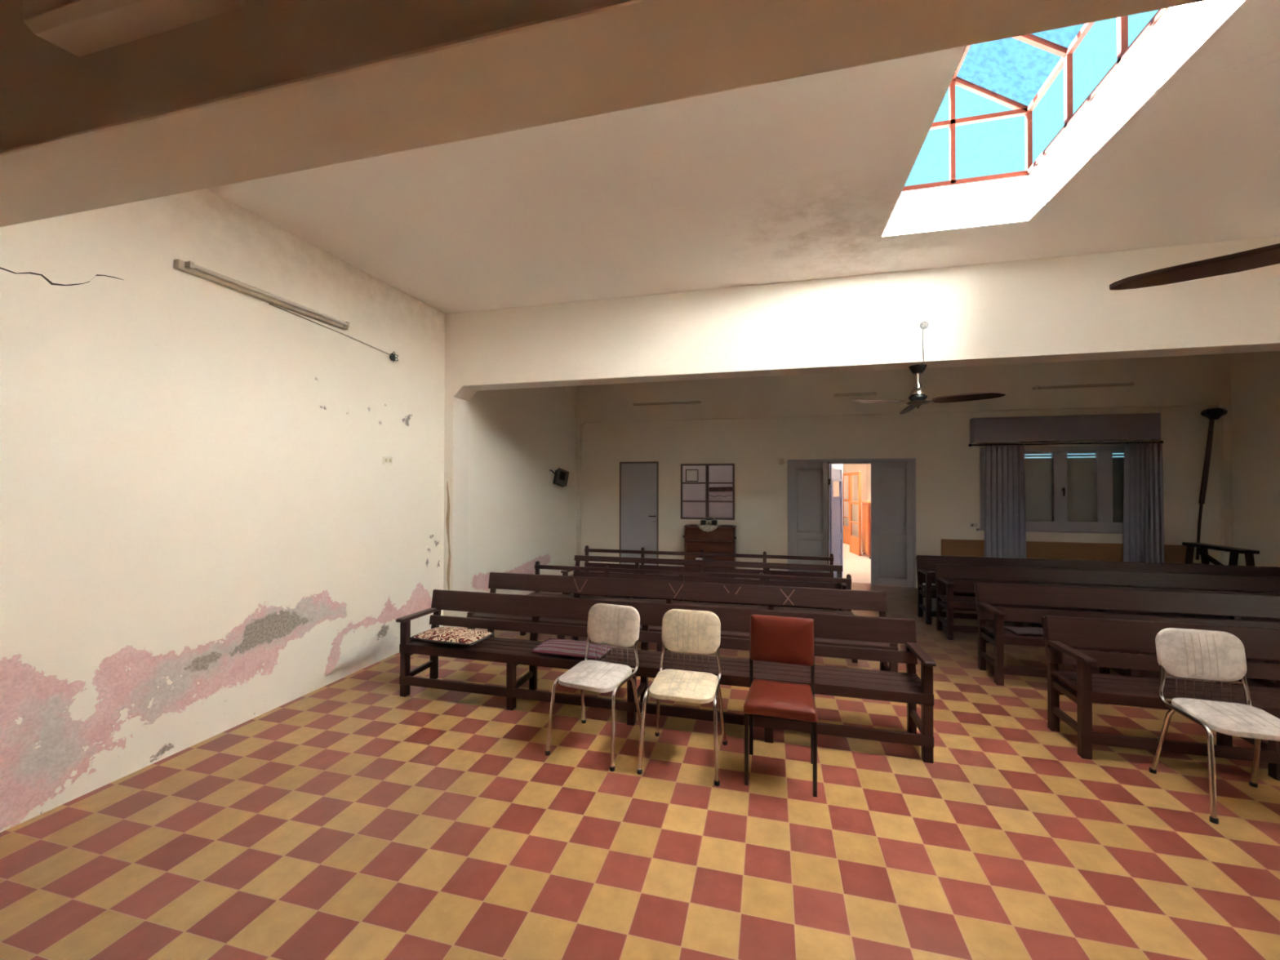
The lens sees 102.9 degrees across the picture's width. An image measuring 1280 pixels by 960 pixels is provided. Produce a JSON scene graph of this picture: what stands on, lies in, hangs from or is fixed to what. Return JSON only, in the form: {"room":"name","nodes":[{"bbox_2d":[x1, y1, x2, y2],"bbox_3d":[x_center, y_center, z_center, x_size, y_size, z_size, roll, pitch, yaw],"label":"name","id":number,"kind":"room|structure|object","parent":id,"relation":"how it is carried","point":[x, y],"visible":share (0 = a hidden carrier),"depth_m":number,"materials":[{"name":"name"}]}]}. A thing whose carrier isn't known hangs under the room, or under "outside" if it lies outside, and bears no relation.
{"room":"community hall","nodes":[
{"label":"community hall","id":0,"kind":"room"},
{"bbox_2d":[0,188,576,832],"bbox_3d":[-2.523,-0.144,4.912,0.201,3.900,10.400,0,-1,14],"label":"wall","id":1,"kind":"structure","parent":0,"point":[206,530],"depth_m":3.31,"materials":[{"name":"beige paint"}]},
{"bbox_2d":[22,0,244,57],"bbox_3d":[-1.464,-1.396,1.432,0.720,0.204,0.150,0,-1,14],"label":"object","id":2,"kind":"object","parent":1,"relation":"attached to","point":[80,28],"visible":1,"depth_m":1.44,"materials":[{"name":"paint"}]},
{"bbox_2d":[173,258,349,329],"bbox_3d":[-2.670,-1.325,3.758,0.090,0.055,1.300,0,-1,14],"label":"lamp","id":3,"kind":"object","parent":1,"relation":"attached to","point":[188,267],"visible":1,"depth_m":3.57,"materials":[{"name":"metal"}]},
{"bbox_2d":[268,303,391,355],"bbox_3d":[-2.562,-1.248,4.328,0.011,0.081,1.230,0,-1,15],"label":"wire","id":4,"kind":"object","parent":1,"relation":"attached to","point":[268,304],"visible":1,"depth_m":4.21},
{"bbox_2d":[382,456,392,464],"bbox_3d":[-2.420,-0.187,4.891,0.012,0.070,0.120,0,-1,14],"label":"wall socket","id":5,"kind":"object","parent":1,"relation":"attached to","point":[388,460],"visible":1,"depth_m":4.89,"materials":[{"name":"plastic"}]},
{"bbox_2d":[389,351,398,361],"bbox_3d":[-2.393,-1.194,4.947,0.039,0.104,0.101,0,-1,14],"label":"junction box","id":6,"kind":"object","parent":1,"relation":"attached to","point":[392,357],"visible":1,"depth_m":4.94,"materials":[{"name":"black plastic"}]},
{"bbox_2d":[549,467,568,487],"bbox_3d":[-1.348,-0.043,8.546,0.340,0.326,0.183,0,-1,-35],"label":"wall speaker","id":7,"kind":"object","parent":1,"relation":"attached to","point":[561,476],"visible":1,"depth_m":8.51,"materials":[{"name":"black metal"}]},
{"bbox_2d":[559,471,565,480],"bbox_3d":[-1.295,-0.068,8.518,0.139,0.167,0.043,0,-1,-35],"label":"grille","id":8,"kind":"object","parent":7,"relation":"attached to","point":[562,473],"depth_m":8.52,"materials":[{"name":"black plastic"}]},
{"bbox_2d":[0,0,1208,226],"bbox_3d":[1.651,-1.491,0.879,9.890,0.845,0.320,0,-1,14],"label":"ceiling beam","id":9,"kind":"structure","parent":1,"relation":"attached to","point":[263,88],"depth_m":1.40,"materials":[{"name":"paint"}]},
{"bbox_2d":[443,235,1279,627],"bbox_3d":[2.620,-0.083,4.663,9.890,3.590,0.301,0,-1,14],"label":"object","id":10,"kind":"structure","parent":1,"relation":"attached to","point":[1060,308],"depth_m":4.68,"materials":[{"name":"paint"}]},
{"bbox_2d":[920,329,924,364],"bbox_3d":[2.534,-1.191,4.586,0.015,0.297,0.112,0,-1,14],"label":"wire","id":11,"kind":"object","parent":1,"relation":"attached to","point":[922,330],"visible":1,"depth_m":4.54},
{"bbox_2d":[920,320,928,328],"bbox_3d":[2.527,-1.380,4.527,0.072,0.071,0.033,0,-1,14],"label":"junction box","id":12,"kind":"object","parent":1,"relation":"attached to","point":[923,325],"visible":1,"depth_m":4.53,"materials":[{"name":"plastic"}]},
{"bbox_2d":[853,364,1005,413],"bbox_3d":[2.588,-0.854,4.857,1.165,0.395,1.045,0,-1,14],"label":"ceiling fan","id":13,"kind":"object","parent":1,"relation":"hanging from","point":[917,397],"visible":1,"depth_m":4.62,"materials":[{"name":"dark wood"},{"name":"steel"},{"name":"black plastic"}]},
{"bbox_2d":[1109,243,1279,289],"bbox_3d":[1.694,-0.764,0.761,1.099,0.610,1.071,0,-1,14],"label":"ceiling fan","id":14,"kind":"object","parent":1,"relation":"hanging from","point":[1268,255],"visible":1,"depth_m":1.25,"materials":[{"name":"dark wood"},{"name":"brushed steel"},{"name":"black metal"}]},
{"bbox_2d":[0,538,1279,959],"bbox_3d":[3.315,1.787,7.375,10.290,0.100,18.100,0,-1,14],"label":"floor","id":15,"kind":"structure","parent":0,"point":[352,817],"depth_m":2.41,"materials":[{"name":"tile"}]},
{"bbox_2d":[545,603,644,771],"bbox_3d":[-0.271,1.275,3.283,0.475,0.839,0.516,0,-1,23],"label":"padded chair","id":16,"kind":"object","parent":15,"relation":"on","point":[608,624],"visible":0.97,"depth_m":3.38,"materials":[{"name":"white fabric"}]},
{"bbox_2d":[395,589,936,763],"bbox_3d":[-0.009,1.322,3.739,3.772,0.755,0.525,0,-1,15],"label":"bench","id":17,"kind":"object","parent":15,"relation":"on","point":[908,687],"visible":0.82,"depth_m":3.62,"materials":[{"name":"brown wood"}]},
{"bbox_2d":[409,626,493,645],"bbox_3d":[-1.501,1.248,4.086,0.578,0.079,0.348,0,-1,17],"label":"seat cushion","id":18,"kind":"object","parent":17,"relation":"on","point":[455,636],"visible":1,"depth_m":4.00,"materials":[{"name":"multicoloured fabric"}]},
{"bbox_2d":[531,638,611,658],"bbox_3d":[-0.507,1.264,3.836,0.558,0.045,0.328,0,-1,16],"label":"seat cushion","id":19,"kind":"object","parent":17,"relation":"on","point":[565,647],"visible":0.88,"depth_m":3.77,"materials":[{"name":"fabric"}]},
{"bbox_2d":[636,608,727,786],"bbox_3d":[0.276,1.275,3.122,0.475,0.839,0.516,0,-1,15],"label":"padded chair","id":20,"kind":"object","parent":15,"relation":"on","point":[690,632],"visible":1,"depth_m":3.26,"materials":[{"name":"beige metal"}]},
{"bbox_2d":[466,572,898,671],"bbox_3d":[0.230,1.330,4.637,3.770,0.755,0.486,0,-1,14],"label":"bench","id":21,"kind":"object","parent":15,"relation":"on","point":[863,600],"visible":0.27,"depth_m":4.67,"materials":[{"name":"brown wood"}]},
{"bbox_2d":[520,560,857,662],"bbox_3d":[0.406,1.332,5.386,3.464,0.765,0.404,0,-1,14],"label":"bench","id":22,"kind":"object","parent":15,"relation":"on","point":[606,570],"visible":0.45,"depth_m":5.45,"materials":[{"name":"brown wood"}]},
{"bbox_2d":[560,555,846,610],"bbox_3d":[0.683,1.348,6.027,3.262,0.745,0.523,0,-1,14],"label":"bench","id":23,"kind":"object","parent":15,"relation":"on","point":[578,558],"visible":0.27,"depth_m":6.15,"materials":[{"name":"brown wood"}]},
{"bbox_2d":[695,557,715,560],"bbox_3d":[0.802,0.963,6.219,0.246,0.027,0.036,0,-1,14],"label":"brush","id":24,"kind":"object","parent":23,"relation":"on","point":[696,558],"visible":1,"depth_m":6.21,"materials":[{"name":"wood"}]},
{"bbox_2d":[584,545,833,599],"bbox_3d":[0.778,1.323,6.602,3.294,0.805,0.404,0,-1,14],"label":"bench","id":25,"kind":"object","parent":15,"relation":"on","point":[830,575],"visible":0.43,"depth_m":6.71,"materials":[{"name":"brown wood"}]},
{"bbox_2d":[683,524,736,577],"bbox_3d":[1.221,1.272,8.876,0.910,0.950,0.400,0,-1,14],"label":"base cabinet","id":26,"kind":"object","parent":15,"relation":"on","point":[721,537],"visible":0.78,"depth_m":8.71,"materials":[{"name":"brown wood"}]},
{"bbox_2d":[697,524,719,532],"bbox_3d":[1.181,0.837,8.802,0.425,0.102,0.190,0,-1,14],"label":"lace doily","id":27,"kind":"object","parent":26,"relation":"on","point":[707,528],"visible":1,"depth_m":8.74,"materials":[{"name":"white fabric"}]},
{"bbox_2d":[700,516,717,525],"bbox_3d":[1.202,0.716,8.885,0.280,0.137,0.160,0,-1,14],"label":"radio","id":28,"kind":"object","parent":27,"relation":"on","point":[708,522],"visible":1,"depth_m":8.83,"materials":[{"name":"black plastic"}]},
{"bbox_2d":[689,524,733,526],"bbox_3d":[1.256,0.795,8.912,0.750,0.003,0.280,0,-1,14],"label":"table runner","id":29,"kind":"object","parent":26,"relation":"on","point":[691,524],"visible":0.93,"depth_m":8.94,"materials":[{"name":"fabric"}]},
{"bbox_2d":[743,613,817,797],"bbox_3d":[0.812,1.265,2.939,0.385,0.857,0.445,0,-1,17],"label":"upholstered chair","id":30,"kind":"object","parent":15,"relation":"on","point":[772,638],"visible":1,"depth_m":3.04,"materials":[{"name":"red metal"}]},
{"bbox_2d":[861,501,871,559],"bbox_3d":[5.549,1.144,11.816,0.640,1.270,0.940,0,-1,14],"label":"cabinet","id":31,"kind":"object","parent":15,"relation":"on","point":[866,505],"visible":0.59,"depth_m":11.69,"materials":[{"name":"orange wood"}]},
{"bbox_2d":[915,555,1279,626],"bbox_3d":[5.306,1.341,5.838,3.772,0.770,0.528,0,-1,14],"label":"bench","id":32,"kind":"object","parent":15,"relation":"on","point":[925,563],"visible":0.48,"depth_m":6.06,"materials":[{"name":"brown wood"}]},
{"bbox_2d":[933,564,1279,639],"bbox_3d":[5.193,1.346,5.236,3.772,0.750,0.524,0,-1,14],"label":"bench","id":33,"kind":"object","parent":15,"relation":"on","point":[1241,584],"visible":0.55,"depth_m":5.46,"materials":[{"name":"brown wood"}]},
{"bbox_2d":[974,582,1279,688],"bbox_3d":[4.849,1.322,3.994,3.772,0.775,0.529,0,-1,14],"label":"bench","id":34,"kind":"object","parent":15,"relation":"on","point":[1236,606],"visible":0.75,"depth_m":4.29,"materials":[{"name":"brown wood"}]},
{"bbox_2d":[1004,626,1043,635],"bbox_3d":[3.431,1.283,4.300,0.541,0.028,0.241,0,-1,14],"label":"cloth","id":35,"kind":"object","parent":34,"relation":"on","point":[1018,630],"visible":0.41,"depth_m":4.35,"materials":[{"name":"grey fabric"}]},
{"bbox_2d":[1041,615,1279,781],"bbox_3d":[4.574,1.317,2.856,3.772,0.765,0.527,0,-1,14],"label":"bench","id":36,"kind":"object","parent":15,"relation":"on","point":[1084,688],"visible":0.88,"depth_m":3.21,"materials":[{"name":"brown wood"}]},
{"bbox_2d":[1149,627,1279,824],"bbox_3d":[3.122,1.276,2.688,0.475,0.839,0.516,0,-1,17],"label":"padded chair","id":37,"kind":"object","parent":15,"relation":"on","point":[1211,655],"visible":1,"depth_m":2.84,"materials":[{"name":"white fabric"}]},
{"bbox_2d":[1182,542,1259,566],"bbox_3d":[7.527,1.300,6.633,0.345,0.877,0.920,0,-1,14],"label":"bench","id":38,"kind":"object","parent":15,"relation":"on","point":[1202,551],"visible":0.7,"depth_m":6.65,"materials":[{"name":"brown wood"}]},
{"bbox_2d":[206,0,1279,313],"bbox_3d":[2.367,-1.992,3.678,10.290,0.210,10.400,0,-1,14],"label":"ceiling","id":39,"kind":"structure","parent":0,"point":[801,178],"depth_m":3.33,"materials":[{"name":"paint"}]},
{"bbox_2d":[880,0,1245,237],"bbox_3d":[2.037,-2.067,2.602,1.235,0.340,2.790,0,-1,14],"label":"shaft","id":40,"kind":"structure","parent":39,"relation":"attached to","point":[1180,31],"depth_m":3.10,"materials":[{"name":"white paint"}]},
{"bbox_2d":[902,8,1168,191],"bbox_3d":[2.038,-2.641,2.607,1.027,0.824,2.582,0,-1,14],"label":"frame","id":41,"kind":"structure","parent":40,"relation":"attached to","point":[1123,51],"depth_m":3.56,"materials":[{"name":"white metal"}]},
{"bbox_2d":[828,463,871,538],"bbox_3d":[4.756,0.183,12.389,2.900,3.200,7.700,0,-1,14],"label":"wall","id":42,"kind":"structure","parent":0,"point":[864,468],"depth_m":15.77,"materials":[{"name":"beige paint"}]},
{"bbox_2d":[843,472,849,545],"bbox_3d":[5.835,0.803,14.426,0.040,2.000,0.620,0,-1,3],"label":"glazed door","id":43,"kind":"structure","parent":42,"relation":"in","point":[846,529],"depth_m":14.28,"materials":[{"name":"brown wood"}]},
{"bbox_2d":[849,471,861,555],"bbox_3d":[5.191,0.798,12.303,0.041,1.970,0.710,0,-1,5],"label":"glazed door","id":44,"kind":"structure","parent":42,"relation":"in","point":[855,542],"depth_m":12.14,"materials":[{"name":"brown wood"}]},
{"bbox_2d":[576,353,1232,587],"bbox_3d":[3.619,-0.102,8.569,9.890,3.700,0.270,0,-1,14],"label":"wall","id":45,"kind":"structure","parent":0,"point":[751,424],"depth_m":8.39,"materials":[{"name":"beige paint"}]},
{"bbox_2d":[619,462,658,574],"bbox_3d":[-0.014,0.707,9.456,0.740,2.085,0.138,0,-1,14],"label":"door","id":46,"kind":"structure","parent":45,"relation":"in","point":[638,481],"depth_m":9.43,"materials":[{"name":"grey paint"}]},
{"bbox_2d":[632,400,701,405],"bbox_3d":[0.473,-1.390,9.207,1.250,0.042,0.075,0,-1,14],"label":"lamp","id":47,"kind":"object","parent":45,"relation":"attached to","point":[697,401],"visible":1,"depth_m":9.18,"materials":[{"name":"metal"}]},
{"bbox_2d":[680,463,734,519],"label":"window","id":48,"kind":"structure","parent":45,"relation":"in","point":[717,473],"depth_m":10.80,"materials":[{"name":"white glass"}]},
{"bbox_2d":[685,469,697,481],"bbox_3d":[1.109,-0.096,10.884,0.270,0.260,0.025,0,-1,14],"label":"paper","id":49,"kind":"object","parent":48,"relation":"attached to","point":[691,475],"visible":1,"depth_m":10.88,"materials":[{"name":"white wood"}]},
{"bbox_2d":[709,486,732,491],"bbox_3d":[1.698,0.193,10.704,0.502,0.103,0.078,0,-1,14],"label":"coat rack","id":50,"kind":"object","parent":48,"relation":"attached to","point":[726,488],"visible":0.91,"depth_m":10.71,"materials":[{"name":"brown wood"}]},
{"bbox_2d":[778,458,787,464],"bbox_3d":[2.490,-0.317,8.775,0.181,0.100,0.035,0,-1,14],"label":"box","id":51,"kind":"object","parent":45,"relation":"attached to","point":[780,460],"visible":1,"depth_m":8.77,"materials":[{"name":"plastic"}]},
{"bbox_2d":[787,457,915,587],"bbox_3d":[3.592,0.700,8.846,2.000,2.100,0.697,0,-1,14],"label":"door","id":52,"kind":"structure","parent":45,"relation":"in","point":[815,522],"depth_m":8.46,"materials":[{"name":"grey paint"}]},
{"bbox_2d":[833,391,876,396],"bbox_3d":[3.553,-1.414,8.415,0.660,0.050,0.085,0,-1,14],"label":"lamp","id":53,"kind":"object","parent":45,"relation":"attached to","point":[873,393],"visible":1,"depth_m":8.39,"materials":[{"name":"metal"}]},
{"bbox_2d":[970,523,977,527],"bbox_3d":[5.280,0.716,8.061,0.100,0.060,0.016,0,-1,14],"label":"wall socket","id":54,"kind":"object","parent":45,"relation":"attached to","point":[972,525],"visible":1,"depth_m":8.06,"materials":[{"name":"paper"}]},
{"bbox_2d":[976,445,1124,533],"bbox_3d":[6.457,0.128,7.821,2.320,1.336,0.212,0,-1,14],"label":"window","id":55,"kind":"structure","parent":45,"relation":"in","point":[1072,493],"depth_m":7.81,"materials":[{"name":"grey paint"}]},
{"bbox_2d":[941,538,1186,564],"bbox_3d":[6.389,1.345,7.752,3.240,0.800,0.050,0,-1,14],"label":"panel","id":56,"kind":"object","parent":45,"relation":"attached to","point":[1105,552],"visible":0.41,"depth_m":7.72,"materials":[{"name":"brown wood"}]},
{"bbox_2d":[969,413,1160,443],"bbox_3d":[6.368,-0.775,7.716,2.380,0.380,0.170,0,-1,14],"label":"pelmet","id":57,"kind":"object","parent":45,"relation":"attached to","point":[1141,426],"visible":1,"depth_m":7.62,"materials":[{"name":"fabric"}]},
{"bbox_2d":[968,440,1164,446],"bbox_3d":[6.371,-0.545,7.727,2.498,0.050,0.144,0,-1,14],"label":"curtain rod","id":58,"kind":"object","parent":45,"relation":"attached to","point":[1160,442],"visible":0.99,"depth_m":7.67,"materials":[{"name":"black metal"}]},
{"bbox_2d":[984,443,1026,558],"bbox_3d":[5.610,0.378,7.844,0.544,1.884,0.103,0,-1,14],"label":"curtain","id":59,"kind":"object","parent":58,"relation":"hanging from","point":[1005,526],"visible":0.94,"depth_m":7.83,"materials":[{"name":"fabric"}]},
{"bbox_2d":[1123,440,1164,563],"bbox_3d":[7.318,0.377,7.407,0.468,1.884,0.104,0,-1,14],"label":"curtain","id":60,"kind":"object","parent":58,"relation":"hanging from","point":[1143,492],"visible":0.92,"depth_m":7.40,"materials":[{"name":"fabric"}]},
{"bbox_2d":[1032,382,1134,389],"bbox_3d":[6.635,-1.409,7.632,1.280,0.042,0.075,0,-1,14],"label":"lamp","id":61,"kind":"object","parent":45,"relation":"attached to","point":[1131,384],"visible":1,"depth_m":7.61,"materials":[{"name":"metal"}]},
{"bbox_2d":[1195,408,1227,559],"bbox_3d":[8.142,0.064,7.236,0.275,2.161,0.256,0,-1,-9],"label":"floor lamp","id":62,"kind":"object","parent":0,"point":[1212,414],"visible":1,"depth_m":7.26,"materials":[{"name":"black plastic"}]},
{"bbox_2d":[1231,351,1279,567],"bbox_3d":[7.251,-0.151,2.412,0.200,3.900,10.400,0,-1,14],"label":"wall","id":63,"kind":"structure","parent":0,"point":[1255,375],"depth_m":6.86,"materials":[{"name":"beige paint"}]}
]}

